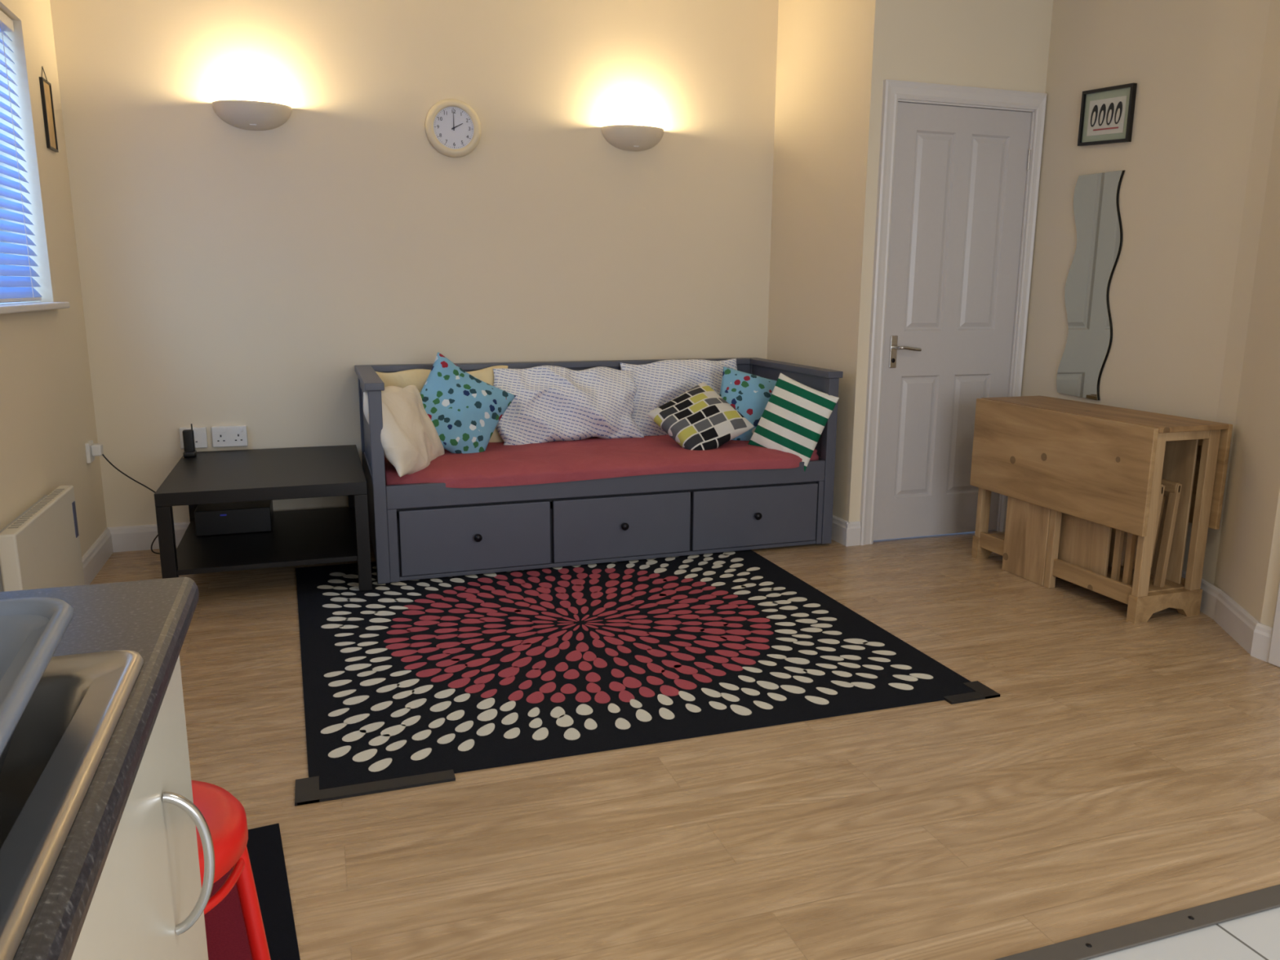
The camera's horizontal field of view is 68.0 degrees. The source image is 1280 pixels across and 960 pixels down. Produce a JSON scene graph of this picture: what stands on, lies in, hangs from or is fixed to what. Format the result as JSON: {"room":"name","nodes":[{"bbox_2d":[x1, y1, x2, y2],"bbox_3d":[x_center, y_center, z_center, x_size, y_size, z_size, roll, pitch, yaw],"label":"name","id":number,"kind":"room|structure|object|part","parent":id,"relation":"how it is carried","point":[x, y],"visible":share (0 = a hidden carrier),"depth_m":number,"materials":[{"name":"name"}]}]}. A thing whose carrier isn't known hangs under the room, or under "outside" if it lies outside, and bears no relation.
{"room":"studio apartment","nodes":[
{"label":"studio apartment","id":0,"kind":"room"},
{"bbox_2d":[0,0,106,556],"bbox_3d":[-1.491,-0.410,1.096,0.200,2.750,6.350,-4,12,-18],"label":"wall","id":1,"kind":"structure","parent":0,"point":[47,419],"depth_m":3.59,"materials":[{"name":"paint"}]},
{"bbox_2d":[0,9,42,302],"bbox_3d":[-2.084,-1.050,2.920,0.045,0.997,1.318,-4,12,-18],"label":"window blind","id":2,"kind":"object","parent":1,"relation":"attached to","point":[12,289],"visible":1,"depth_m":3.38,"materials":[{"name":"white paint"}]},
{"bbox_3d":[-2.081,-1.519,2.825,0.045,0.040,1.318,-4,12,-18],"label":"head rail","id":3,"kind":"part","parent":2,"relation":"part of","materials":[{"name":"white paint"}]},
{"bbox_3d":[-2.087,-0.568,3.016,0.025,0.014,1.305,-4,12,-18],"label":"rail","id":4,"kind":"part","parent":2,"relation":"part of","materials":[{"name":"white paint"}]},
{"bbox_2d":[0,302,70,314],"bbox_3d":[-2.093,-0.543,3.016,0.195,0.024,1.450,-4,12,-18],"label":"sill","id":5,"kind":"structure","parent":1,"relation":"attached to","point":[7,307],"depth_m":3.25,"materials":[{"name":"white paint"}]},
{"bbox_2d":[0,485,84,591],"bbox_3d":[-1.979,0.278,3.132,0.088,0.386,0.740,-4,12,-18],"label":"heater","id":6,"kind":"object","parent":1,"relation":"attached to","point":[41,548],"visible":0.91,"depth_m":3.06,"materials":[{"name":"white metal"}]},
{"bbox_3d":[-2.004,0.278,3.123,0.035,0.330,0.660,-4,12,-18],"label":"frame","id":7,"kind":"part","parent":6,"relation":"part of","materials":[{"name":"white metal"}]},
{"bbox_2d":[8,488,64,528],"bbox_3d":[-1.965,0.088,3.101,0.027,0.001,0.585,-4,12,-18],"label":"grille","id":8,"kind":"object","parent":6,"relation":"attached to","point":[34,514],"depth_m":3.07,"materials":[{"name":"white metal"}]},
{"bbox_2d":[39,66,58,152],"bbox_3d":[-2.326,-1.460,3.728,0.012,0.312,0.130,-4,12,-18],"label":"picture frame","id":9,"kind":"object","parent":1,"relation":"attached to","point":[45,86],"visible":1,"depth_m":3.72,"materials":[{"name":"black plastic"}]},
{"bbox_3d":[-2.328,-1.587,3.702,0.006,0.052,0.092,-4,12,-18],"label":"hanging cord","id":10,"kind":"part","parent":9,"relation":"part of","materials":[{"name":"black plastic"}]},
{"bbox_2d":[43,80,56,148],"bbox_3d":[-2.329,-1.435,3.733,0.007,0.244,0.114,-4,12,-18],"label":"print","id":11,"kind":"object","parent":9,"relation":"attached to","point":[48,108],"depth_m":3.73},
{"bbox_2d":[81,528,113,585],"bbox_3d":[-1.823,0.624,2.618,0.018,0.115,3.675,-4,12,-18],"label":"baseboard","id":12,"kind":"structure","parent":1,"relation":"attached to","point":[94,559],"depth_m":4.04,"materials":[{"name":"white paint"}]},
{"bbox_2d":[84,440,159,554],"bbox_3d":[-2.190,0.096,4.125,0.341,0.536,0.219,-4,12,-18],"label":"plug","id":13,"kind":"object","parent":1,"relation":"attached to","point":[92,450],"visible":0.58,"depth_m":4.05,"materials":[{"name":"white plastic"}]},
{"bbox_3d":[-2.353,-0.121,4.058,0.015,0.086,0.090,-4,12,-18],"label":"socket plate","id":14,"kind":"part","parent":13,"relation":"part of","materials":[{"name":"white plastic"}]},
{"bbox_2d":[49,0,778,527],"bbox_3d":[-0.925,-1.124,4.635,3.600,2.750,0.120,-4,12,-18],"label":"wall","id":15,"kind":"structure","parent":0,"point":[230,275],"depth_m":4.45,"materials":[{"name":"paint"}]},
{"bbox_2d":[106,521,190,552],"bbox_3d":[-0.864,0.178,4.848,3.300,0.115,0.018,-4,12,-18],"label":"baseboard","id":16,"kind":"structure","parent":15,"relation":"attached to","point":[140,537],"depth_m":4.36,"materials":[{"name":"white paint"}]},
{"bbox_2d":[178,426,208,448],"bbox_3d":[-2.048,-0.194,4.353,0.113,0.095,0.032,-4,12,-18],"label":"wall socket","id":17,"kind":"object","parent":15,"relation":"attached to","point":[200,433],"visible":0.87,"depth_m":4.35,"materials":[{"name":"white plastic"}]},
{"bbox_2d":[211,425,248,447],"bbox_3d":[-1.903,-0.203,4.402,0.150,0.095,0.032,-4,12,-18],"label":"wall socket","id":18,"kind":"object","parent":15,"relation":"attached to","point":[234,435],"visible":1,"depth_m":4.39,"materials":[{"name":"white plastic"}]},
{"bbox_2d":[212,99,291,130],"bbox_3d":[-1.692,-1.590,4.142,0.326,0.105,0.121,-4,12,-18],"label":"wall sconce","id":19,"kind":"object","parent":15,"relation":"attached to","point":[252,115],"visible":1,"depth_m":4.12,"materials":[{"name":"ceramic"}]},
{"bbox_2d":[425,98,481,157],"bbox_3d":[-0.876,-1.654,4.459,0.262,0.262,0.036,-4,12,-18],"label":"wall clock","id":20,"kind":"object","parent":15,"relation":"attached to","point":[452,127],"visible":1,"depth_m":4.45,"materials":[{"name":"white plastic"}]},
{"bbox_2d":[600,124,663,151],"bbox_3d":[-0.019,-1.693,4.702,0.326,0.105,0.121,-4,12,-18],"label":"wall sconce","id":21,"kind":"object","parent":15,"relation":"attached to","point":[624,137],"visible":1,"depth_m":4.67,"materials":[{"name":"ceramic"}]},
{"bbox_2d":[89,529,1279,959],"bbox_3d":[0.208,0.563,3.423,4.500,0.060,3.600,-4,12,-18],"label":"floor","id":22,"kind":"structure","parent":0,"point":[1121,771],"depth_m":2.26,"materials":[{"name":"brown wood"}]},
{"bbox_2d":[204,822,300,959],"bbox_3d":[-0.891,0.889,1.601,0.600,0.010,0.950,-5,13,-24],"label":"door mat","id":23,"kind":"object","parent":22,"relation":"on","point":[226,935],"visible":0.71,"depth_m":1.84,"materials":[{"name":"black fabric"}]},
{"bbox_2d":[191,780,271,959],"bbox_3d":[-0.719,0.701,1.376,0.304,0.429,0.304,3,12,11],"label":"stool","id":24,"kind":"object","parent":23,"relation":"on","point":[225,817],"visible":0.24,"depth_m":1.39,"materials":[{"name":"plastic"}]},
{"bbox_3d":[-0.718,0.515,1.339,0.304,0.050,0.304,-4,12,-18],"label":"seat","id":25,"kind":"part","parent":24,"relation":"part of","materials":[{"name":"red plastic"}]},
{"bbox_3d":[-0.598,0.698,1.438,0.097,0.411,0.025,-5,13,-26],"label":"leg","id":26,"kind":"part","parent":24,"relation":"part of","materials":[{"name":"red plastic"}]},
{"bbox_2d":[154,444,372,591],"bbox_3d":[-1.575,0.157,4.065,0.750,0.442,0.935,-4,12,-18],"label":"coffee table","id":27,"kind":"object","parent":22,"relation":"on","point":[301,537],"visible":0.9,"depth_m":3.80,"materials":[{"name":"black laminate"}]},
{"bbox_3d":[-1.764,0.286,3.549,0.050,0.392,0.050,-4,12,-18],"label":"leg","id":28,"kind":"part","parent":27,"relation":"part of","materials":[{"name":"black laminate"}]},
{"bbox_2d":[182,423,196,457],"bbox_3d":[-2.005,-0.176,4.216,0.050,0.145,0.060,-4,12,-18],"label":"cordless phone base","id":29,"kind":"object","parent":27,"relation":"on","point":[189,450],"visible":1,"depth_m":4.20,"materials":[{"name":"black plastic"}]},
{"bbox_3d":[-2.049,0.118,4.369,0.050,0.392,0.050,-4,12,-18],"label":"leg","id":30,"kind":"part","parent":27,"relation":"part of","materials":[{"name":"black laminate"}]},
{"bbox_2d":[194,500,273,536],"bbox_3d":[-1.783,0.156,4.182,0.300,0.109,0.253,-4,12,-18],"label":"media box","id":31,"kind":"object","parent":27,"relation":"on","point":[248,517],"visible":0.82,"depth_m":4.08,"materials":[{"name":"black plastic"}]},
{"bbox_2d":[176,506,357,575],"bbox_3d":[-1.575,0.244,4.083,0.730,0.020,0.905,-4,12,-18],"label":"shelf","id":32,"kind":"object","parent":27,"relation":"attached to","point":[301,537],"depth_m":3.91,"materials":[{"name":"black laminate"}]},
{"bbox_3d":[-1.386,0.077,4.591,0.050,0.392,0.050,-4,12,-18],"label":"leg","id":33,"kind":"part","parent":27,"relation":"part of","materials":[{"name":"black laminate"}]},
{"bbox_3d":[-1.101,0.245,3.771,0.050,0.392,0.050,-4,12,-18],"label":"leg","id":34,"kind":"part","parent":27,"relation":"part of","materials":[{"name":"black laminate"}]},
{"bbox_2d":[294,549,999,805],"bbox_3d":[-0.200,0.515,3.473,2.025,0.008,2.025,-4,12,-18],"label":"rug","id":35,"kind":"object","parent":22,"relation":"on","point":[406,684],"visible":0.9,"depth_m":3.06,"materials":[{"name":"black fabric"}]},
{"bbox_2d":[354,357,843,583],"bbox_3d":[-0.210,-0.120,4.511,2.122,0.818,0.927,-4,12,-18],"label":"daybed","id":36,"kind":"object","parent":35,"relation":"on","point":[417,531],"visible":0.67,"depth_m":4.14,"materials":[{"name":"grey paint"}]},
{"bbox_3d":[-1.317,-0.127,4.584,0.050,0.788,0.050,-4,12,-18],"label":"post","id":37,"kind":"part","parent":36,"relation":"part of","materials":[{"name":"grey paint"}]},
{"bbox_3d":[-1.180,-0.400,4.126,0.038,0.070,0.785,-4,12,-18],"label":"arm rail","id":38,"kind":"part","parent":36,"relation":"part of","materials":[{"name":"grey paint"}]},
{"bbox_3d":[-1.182,-0.091,4.188,0.026,0.700,0.785,-4,12,-18],"label":"arm panel","id":39,"kind":"part","parent":36,"relation":"part of","materials":[{"name":"grey paint"}]},
{"bbox_3d":[-1.184,0.115,4.230,0.038,0.360,0.785,-4,12,-18],"label":"arm","id":40,"kind":"part","parent":36,"relation":"part of","materials":[{"name":"grey paint"}]},
{"bbox_3d":[-1.048,0.031,3.810,0.050,0.788,0.050,-4,12,-18],"label":"post","id":41,"kind":"part","parent":36,"relation":"part of","materials":[{"name":"grey paint"}]},
{"bbox_3d":[-0.682,0.242,3.968,0.626,0.274,0.025,-4,12,-18],"label":"drawer","id":42,"kind":"part","parent":36,"relation":"part of","materials":[{"name":"grey paint"}]},
{"bbox_3d":[-0.673,0.240,3.940,0.034,0.034,0.031,-4,12,-18],"label":"drawer knob","id":43,"kind":"part","parent":36,"relation":"part of","materials":[{"name":"metal"}]},
{"bbox_3d":[-0.349,-0.538,4.837,1.990,0.070,0.040,-4,12,-18],"label":"rail","id":44,"kind":"part","parent":36,"relation":"part of","materials":[{"name":"grey paint"}]},
{"bbox_2d":[384,434,818,488],"bbox_3d":[-0.206,-0.084,4.492,1.974,0.158,0.833,-4,12,-18],"label":"mattress","id":45,"kind":"object","parent":36,"relation":"on","point":[500,464],"visible":0.73,"depth_m":4.19,"materials":[{"name":"red fabric"}]},
{"bbox_2d":[363,385,444,476],"bbox_3d":[-0.986,-0.208,4.015,0.215,0.389,0.614,1,11,2],"label":"pillow","id":46,"kind":"object","parent":45,"relation":"on","point":[410,439],"visible":0.87,"depth_m":3.85,"materials":[{"name":"beige fabric"}]},
{"bbox_2d":[375,365,507,442],"bbox_3d":[-0.947,-0.347,4.549,0.662,0.385,0.183,-4,12,-19],"label":"pillow","id":47,"kind":"object","parent":45,"relation":"on","point":[417,377],"visible":0.14,"depth_m":4.48,"materials":[{"name":"beige fabric"}]},
{"bbox_2d":[419,351,515,453],"bbox_3d":[-0.829,-0.312,4.322,0.547,0.528,0.228,-2,12,-14],"label":"cushion","id":48,"kind":"object","parent":45,"relation":"on","point":[464,411],"visible":0.85,"depth_m":4.27,"materials":[{"name":"blue fabric"}]},
{"bbox_2d":[493,365,644,444],"bbox_3d":[-0.352,-0.352,4.675,0.743,0.421,0.275,-3,12,-18],"label":"printed pillow","id":49,"kind":"object","parent":45,"relation":"on","point":[551,403],"visible":0.87,"depth_m":4.58,"materials":[{"name":"white fabric"}]},
{"bbox_2d":[619,358,737,435],"bbox_3d":[0.232,-0.423,4.918,0.656,0.394,0.226,-4,12,-20],"label":"printed pillow","id":50,"kind":"object","parent":45,"relation":"on","point":[659,383],"visible":0.38,"depth_m":4.83,"materials":[{"name":"white fabric"}]},
{"bbox_2d":[646,382,754,450],"bbox_3d":[0.291,-0.288,4.550,0.424,0.326,0.304,-8,14,-34],"label":"geometric cushion","id":51,"kind":"object","parent":45,"relation":"on","point":[699,419],"visible":0.98,"depth_m":4.49,"materials":[{"name":"fabric"}]},
{"bbox_2d":[719,366,776,440],"bbox_3d":[0.560,-0.349,4.732,0.432,0.422,0.202,1,11,4],"label":"cushion","id":52,"kind":"object","parent":45,"relation":"on","point":[748,393],"visible":0.37,"depth_m":4.68,"materials":[{"name":"blue fabric"}]},
{"bbox_2d":[747,373,839,471],"bbox_3d":[0.716,-0.274,4.457,0.427,0.440,0.145,7,13,28],"label":"striped cushion","id":53,"kind":"object","parent":45,"relation":"on","point":[795,415],"visible":0.94,"depth_m":4.41,"materials":[{"name":"green fabric"}]},
{"bbox_3d":[-0.080,0.012,4.134,1.990,0.097,0.026,-4,12,-18],"label":"rail","id":54,"kind":"part","parent":36,"relation":"part of","materials":[{"name":"grey paint"}]},
{"bbox_3d":[-0.075,0.204,4.171,0.629,0.274,0.025,-4,12,-18],"label":"drawer","id":55,"kind":"part","parent":36,"relation":"part of","materials":[{"name":"grey paint"}]},
{"bbox_3d":[-0.066,0.203,4.144,0.034,0.034,0.031,-4,12,-18],"label":"drawer knob","id":56,"kind":"part","parent":36,"relation":"part of","materials":[{"name":"metal"}]},
{"bbox_3d":[0.614,-0.246,5.231,0.050,0.788,0.050,-4,12,-18],"label":"post","id":57,"kind":"part","parent":36,"relation":"part of","materials":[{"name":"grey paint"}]},
{"bbox_3d":[0.532,0.167,4.375,0.626,0.274,0.025,-4,12,-18],"label":"drawer","id":58,"kind":"part","parent":36,"relation":"part of","materials":[{"name":"grey paint"}]},
{"bbox_3d":[0.541,0.165,4.348,0.034,0.034,0.031,-4,12,-18],"label":"drawer knob","id":59,"kind":"part","parent":36,"relation":"part of","materials":[{"name":"metal"}]},
{"bbox_3d":[0.751,-0.518,4.773,0.038,0.070,0.785,-4,12,-18],"label":"arm rail","id":60,"kind":"part","parent":36,"relation":"part of","materials":[{"name":"grey paint"}]},
{"bbox_3d":[0.749,-0.210,4.836,0.026,0.700,0.785,-4,12,-18],"label":"arm panel","id":61,"kind":"part","parent":36,"relation":"part of","materials":[{"name":"grey paint"}]},
{"bbox_3d":[0.883,-0.087,4.457,0.050,0.788,0.050,-4,12,-18],"label":"post","id":62,"kind":"part","parent":36,"relation":"part of","materials":[{"name":"grey paint"}]},
{"bbox_2d":[969,395,1232,623],"bbox_3d":[1.821,0.074,3.900,0.369,0.730,0.960,-4,12,-18],"label":"table","id":63,"kind":"object","parent":22,"relation":"on","point":[1071,473],"visible":1,"depth_m":3.65,"materials":[{"name":"brown wood"}]},
{"bbox_3d":[1.558,0.006,4.274,0.050,0.710,0.030,-4,12,-18],"label":"post","id":64,"kind":"part","parent":63,"relation":"part of","materials":[{"name":"brown wood"}]},
{"bbox_3d":[1.676,0.298,4.375,0.315,0.100,0.038,-4,12,-18],"label":"foot rail","id":65,"kind":"part","parent":63,"relation":"part of","materials":[{"name":"brown wood"}]},
{"bbox_3d":[1.634,0.121,3.985,0.016,0.600,0.250,-4,12,-18],"label":"gate panel wide","id":66,"kind":"part","parent":63,"relation":"part of","materials":[{"name":"brown wood"}]},
{"bbox_3d":[1.690,0.351,3.911,0.020,0.070,0.860,-4,12,-18],"label":"rail","id":67,"kind":"part","parent":63,"relation":"part of","materials":[{"name":"brown wood"}]},
{"bbox_3d":[1.722,0.089,3.885,0.015,0.495,0.540,-4,12,-18],"label":"panel","id":68,"kind":"part","parent":63,"relation":"part of","materials":[{"name":"brown wood"}]},
{"bbox_2d":[994,533,1184,592],"bbox_3d":[1.820,0.336,3.953,0.255,0.015,0.860,-4,12,-18],"label":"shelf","id":69,"kind":"object","parent":63,"relation":"attached to","point":[1090,577],"depth_m":3.69,"materials":[{"name":"brown wood"}]},
{"bbox_2d":[1108,484,1164,569],"bbox_3d":[1.865,0.179,3.678,0.080,0.399,0.340,-4,12,-18],"label":"folding chair","id":70,"kind":"object","parent":63,"relation":"on","point":[1162,486],"visible":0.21,"depth_m":3.65,"materials":[{"name":"brown wood"}]},
{"bbox_3d":[1.900,0.212,3.530,0.048,0.394,0.030,-4,12,-18],"label":"leg","id":71,"kind":"part","parent":70,"relation":"part of","materials":[{"name":"brown wood"}]},
{"bbox_2d":[1107,479,1182,587],"bbox_3d":[1.943,0.175,3.704,0.080,0.399,0.340,-4,12,-18],"label":"folding chair","id":72,"kind":"object","parent":63,"relation":"on","point":[1173,488],"visible":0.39,"depth_m":3.55,"materials":[{"name":"brown wood"}]},
{"bbox_3d":[1.996,0.218,3.605,0.046,0.354,0.026,-4,12,-18],"label":"leg","id":73,"kind":"part","parent":72,"relation":"part of","materials":[{"name":"brown wood"}]},
{"bbox_3d":[1.978,0.207,3.556,0.048,0.394,0.030,-4,12,-18],"label":"leg","id":74,"kind":"part","parent":72,"relation":"part of","materials":[{"name":"brown wood"}]},
{"bbox_3d":[1.941,0.001,3.668,0.026,0.045,0.340,-4,12,-18],"label":"rail","id":75,"kind":"part","parent":72,"relation":"part of","materials":[{"name":"brown wood"}]},
{"bbox_3d":[1.845,0.175,3.449,0.050,0.710,0.030,-4,12,-18],"label":"post","id":76,"kind":"part","parent":63,"relation":"part of","materials":[{"name":"brown wood"}]},
{"bbox_3d":[1.963,0.467,3.550,0.315,0.100,0.038,-4,12,-18],"label":"foot rail","id":77,"kind":"part","parent":63,"relation":"part of","materials":[{"name":"brown wood"}]},
{"bbox_3d":[1.950,0.335,3.998,0.020,0.070,0.860,-4,12,-18],"label":"rail","id":78,"kind":"part","parent":63,"relation":"part of","materials":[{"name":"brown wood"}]},
{"bbox_3d":[1.967,-0.163,3.422,0.205,0.035,0.026,-4,12,-18],"label":"rail","id":79,"kind":"part","parent":63,"relation":"part of","materials":[{"name":"brown wood"}]},
{"bbox_3d":[2.086,0.160,3.530,0.050,0.710,0.030,-4,12,-18],"label":"post","id":80,"kind":"part","parent":63,"relation":"part of","materials":[{"name":"brown wood"}]},
{"bbox_2d":[994,884,1279,959],"bbox_3d":[0.930,0.863,1.797,3.060,0.006,0.050,-4,12,-18],"label":"trim","id":81,"kind":"structure","parent":22,"relation":"on","point":[1157,928],"depth_m":1.81,"materials":[{"name":"metal"}]},
{"bbox_2d":[1085,915,1194,947],"bbox_3d":[1.072,0.851,1.844,2.512,0.002,0.011,-4,12,-18],"label":"screws","id":82,"kind":"object","parent":81,"relation":"in","point":[1087,944],"visible":1,"depth_m":1.77,"materials":[{"name":"metal"}]},
{"bbox_2d":[766,0,860,515],"bbox_3d":[0.879,-1.138,4.764,0.100,2.750,0.800,-4,12,-18],"label":"wall return","id":83,"kind":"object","parent":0,"point":[818,40],"depth_m":4.65,"materials":[{"name":"beige paint"}]},
{"bbox_2d":[835,0,1053,521],"bbox_3d":[1.521,-1.081,4.500,1.140,2.750,0.124,-4,12,-18],"label":"wall","id":84,"kind":"structure","parent":0,"point":[993,44],"depth_m":4.26,"materials":[{"name":"beige paint"}]},
{"bbox_2d":[831,515,850,546],"bbox_3d":[0.840,0.171,4.935,0.018,0.115,0.925,-4,12,-18],"label":"baseboard","id":85,"kind":"structure","parent":84,"relation":"attached to","point":[839,530],"depth_m":4.56,"materials":[{"name":"white wood"}]},
{"bbox_2d":[845,520,861,546],"bbox_3d":[1.016,0.256,4.522,0.073,0.115,0.018,-4,12,-18],"label":"baseboard","id":86,"kind":"structure","parent":84,"relation":"attached to","point":[854,533],"depth_m":4.51,"materials":[{"name":"white wood"}]},
{"bbox_2d":[859,79,1047,545],"bbox_3d":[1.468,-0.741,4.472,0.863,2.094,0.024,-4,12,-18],"label":"door frame","id":87,"kind":"structure","parent":84,"relation":"attached to","point":[893,90],"depth_m":4.36,"materials":[{"name":"white wood"}]},
{"bbox_2d":[1026,150,1031,169],"bbox_3d":[1.827,-1.504,4.457,0.012,0.090,0.012,-4,12,-18],"label":"hinge","id":88,"kind":"object","parent":84,"relation":"attached to","point":[1028,151],"visible":1,"depth_m":4.45,"materials":[{"name":"silver metal"}]},
{"bbox_3d":[1.466,-0.714,4.526,0.726,2.004,0.024,-4,12,-18],"label":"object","id":89,"kind":"object","parent":84,"relation":"attached to","visible":0},
{"bbox_2d":[892,346,921,351],"bbox_3d":[1.240,-0.611,4.405,0.121,0.028,0.062,-4,12,-18],"label":"door handle","id":90,"kind":"object","parent":89,"relation":"attached to","point":[907,348],"visible":1,"depth_m":4.38,"materials":[{"name":"silver metal"}]},
{"bbox_3d":[1.240,-0.611,4.405,0.121,0.028,0.062,-4,12,-18],"label":"lever","id":91,"kind":"part","parent":90,"relation":"part of","materials":[{"name":"silver metal"}]},
{"bbox_2d":[873,102,1031,540],"bbox_3d":[1.472,-0.710,4.509,0.726,2.004,0.010,-4,12,-18],"label":"door","id":92,"kind":"structure","parent":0,"point":[960,172],"depth_m":4.48,"materials":[{"name":"white paint"}]},
{"bbox_2d":[888,335,897,368],"bbox_3d":[1.181,-0.598,4.422,0.037,0.150,0.008,-4,12,-18],"label":"plate","id":93,"kind":"object","parent":92,"relation":"attached to","point":[894,339],"depth_m":4.42,"materials":[{"name":"silver metal"}]},
{"bbox_2d":[1021,0,1279,626],"bbox_3d":[2.690,-0.570,2.019,0.560,2.750,5.426,-4,12,-18],"label":"wall","id":94,"kind":"structure","parent":0,"point":[1194,295],"depth_m":3.65,"materials":[{"name":"paint"}]},
{"bbox_2d":[1056,170,1124,399],"bbox_3d":[1.985,-0.849,4.181,0.012,0.971,0.317,-3,12,-15],"label":"mirror","id":95,"kind":"object","parent":94,"relation":"attached to","point":[1099,227],"visible":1,"depth_m":4.17,"materials":[{"name":"clear glass"}]},
{"bbox_2d":[1077,83,1137,146],"bbox_3d":[1.984,-1.550,4.039,0.020,0.250,0.302,-3,12,-15],"label":"picture","id":96,"kind":"object","parent":94,"relation":"attached to","point":[1107,113],"visible":1,"depth_m":4.03,"materials":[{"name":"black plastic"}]},
{"bbox_3d":[1.948,-1.589,4.173,0.021,0.203,0.013,-4,12,-18],"label":"frame","id":97,"kind":"part","parent":96,"relation":"part of","materials":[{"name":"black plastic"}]},
{"bbox_3d":[1.984,-1.445,4.060,0.020,0.035,0.302,-3,12,-15],"label":"frame","id":98,"kind":"part","parent":96,"relation":"part of","materials":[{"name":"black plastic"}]},
{"bbox_3d":[1.985,-1.656,4.018,0.020,0.035,0.302,-3,12,-15],"label":"frame","id":99,"kind":"part","parent":96,"relation":"part of","materials":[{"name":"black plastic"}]},
{"bbox_3d":[2.021,-1.512,3.905,0.021,0.203,0.013,-4,12,-18],"label":"frame","id":100,"kind":"part","parent":96,"relation":"part of","materials":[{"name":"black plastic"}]},
{"bbox_2d":[1182,570,1186,577],"bbox_3d":[2.019,0.317,4.251,0.018,0.115,1.143,-3,12,-15],"label":"baseboard","id":101,"kind":"structure","parent":94,"relation":"attached to","point":[1184,572],"depth_m":3.75,"materials":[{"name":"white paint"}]},
{"bbox_2d":[1200,578,1224,619],"bbox_3d":[2.155,0.446,3.619,0.018,0.115,0.211,1,11,3],"label":"baseboard","id":102,"kind":"structure","parent":94,"relation":"attached to","point":[1210,594],"depth_m":3.58,"materials":[{"name":"white paint"}]},
{"bbox_2d":[1213,591,1259,654],"bbox_3d":[2.106,0.500,3.350,0.018,0.115,0.360,3,12,13],"label":"baseboard","id":103,"kind":"structure","parent":94,"relation":"attached to","point":[1233,619],"depth_m":3.34,"materials":[{"name":"white paint"}]},
{"bbox_2d":[1250,622,1272,662],"bbox_3d":[2.073,0.540,3.153,0.018,0.115,0.065,-4,12,-18],"label":"baseboard","id":104,"kind":"structure","parent":94,"relation":"attached to","point":[1262,635],"depth_m":3.15,"materials":[{"name":"white paint"}]},
{"bbox_2d":[1267,581,1279,667],"bbox_3d":[2.099,-0.418,2.887,0.025,2.100,0.080,-4,12,-18],"label":"trim","id":105,"kind":"structure","parent":94,"relation":"attached to","point":[1274,650],"depth_m":3.09,"materials":[{"name":"white paint"}]},
{"bbox_2d":[1087,906,1279,959],"bbox_3d":[1.240,1.171,0.456,4.500,0.059,2.800,-4,12,-18],"label":"floor tiles","id":106,"kind":"structure","parent":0,"point":[1255,936],"depth_m":1.78,"materials":[{"name":"white tile"}]},
{"bbox_2d":[0,577,214,959],"bbox_3d":[-0.462,0.789,-0.130,0.822,0.900,2.357,-4,12,-18],"label":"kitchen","id":107,"kind":"object","parent":106,"relation":"on","point":[123,882],"visible":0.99,"depth_m":0.78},
{"bbox_2d":[0,596,73,773],"bbox_3d":[-0.538,0.200,0.495,0.378,0.112,0.462,-4,12,-22],"label":"tray","id":108,"kind":"object","parent":107,"relation":"in","point":[32,628],"visible":1,"depth_m":0.68,"materials":[{"name":"grey plastic"}]},
{"bbox_2d":[0,649,143,959],"bbox_3d":[-0.538,0.239,0.444,0.474,0.068,0.590,-4,12,-18],"label":"sink","id":109,"kind":"object","parent":107,"relation":"in","point":[58,744],"depth_m":0.64,"materials":[{"name":"silver metal"}]},
{"bbox_3d":[-0.411,0.564,0.825,0.019,0.751,0.491,-4,12,-18],"label":"cabinet door","id":110,"kind":"part","parent":107,"relation":"part of","materials":[{"name":"white wood"}]},
{"bbox_3d":[-0.407,0.346,0.862,0.038,0.143,0.009,-4,12,-18],"label":"bow handle","id":111,"kind":"part","parent":107,"relation":"part of","materials":[{"name":"silver metal"}]}
]}

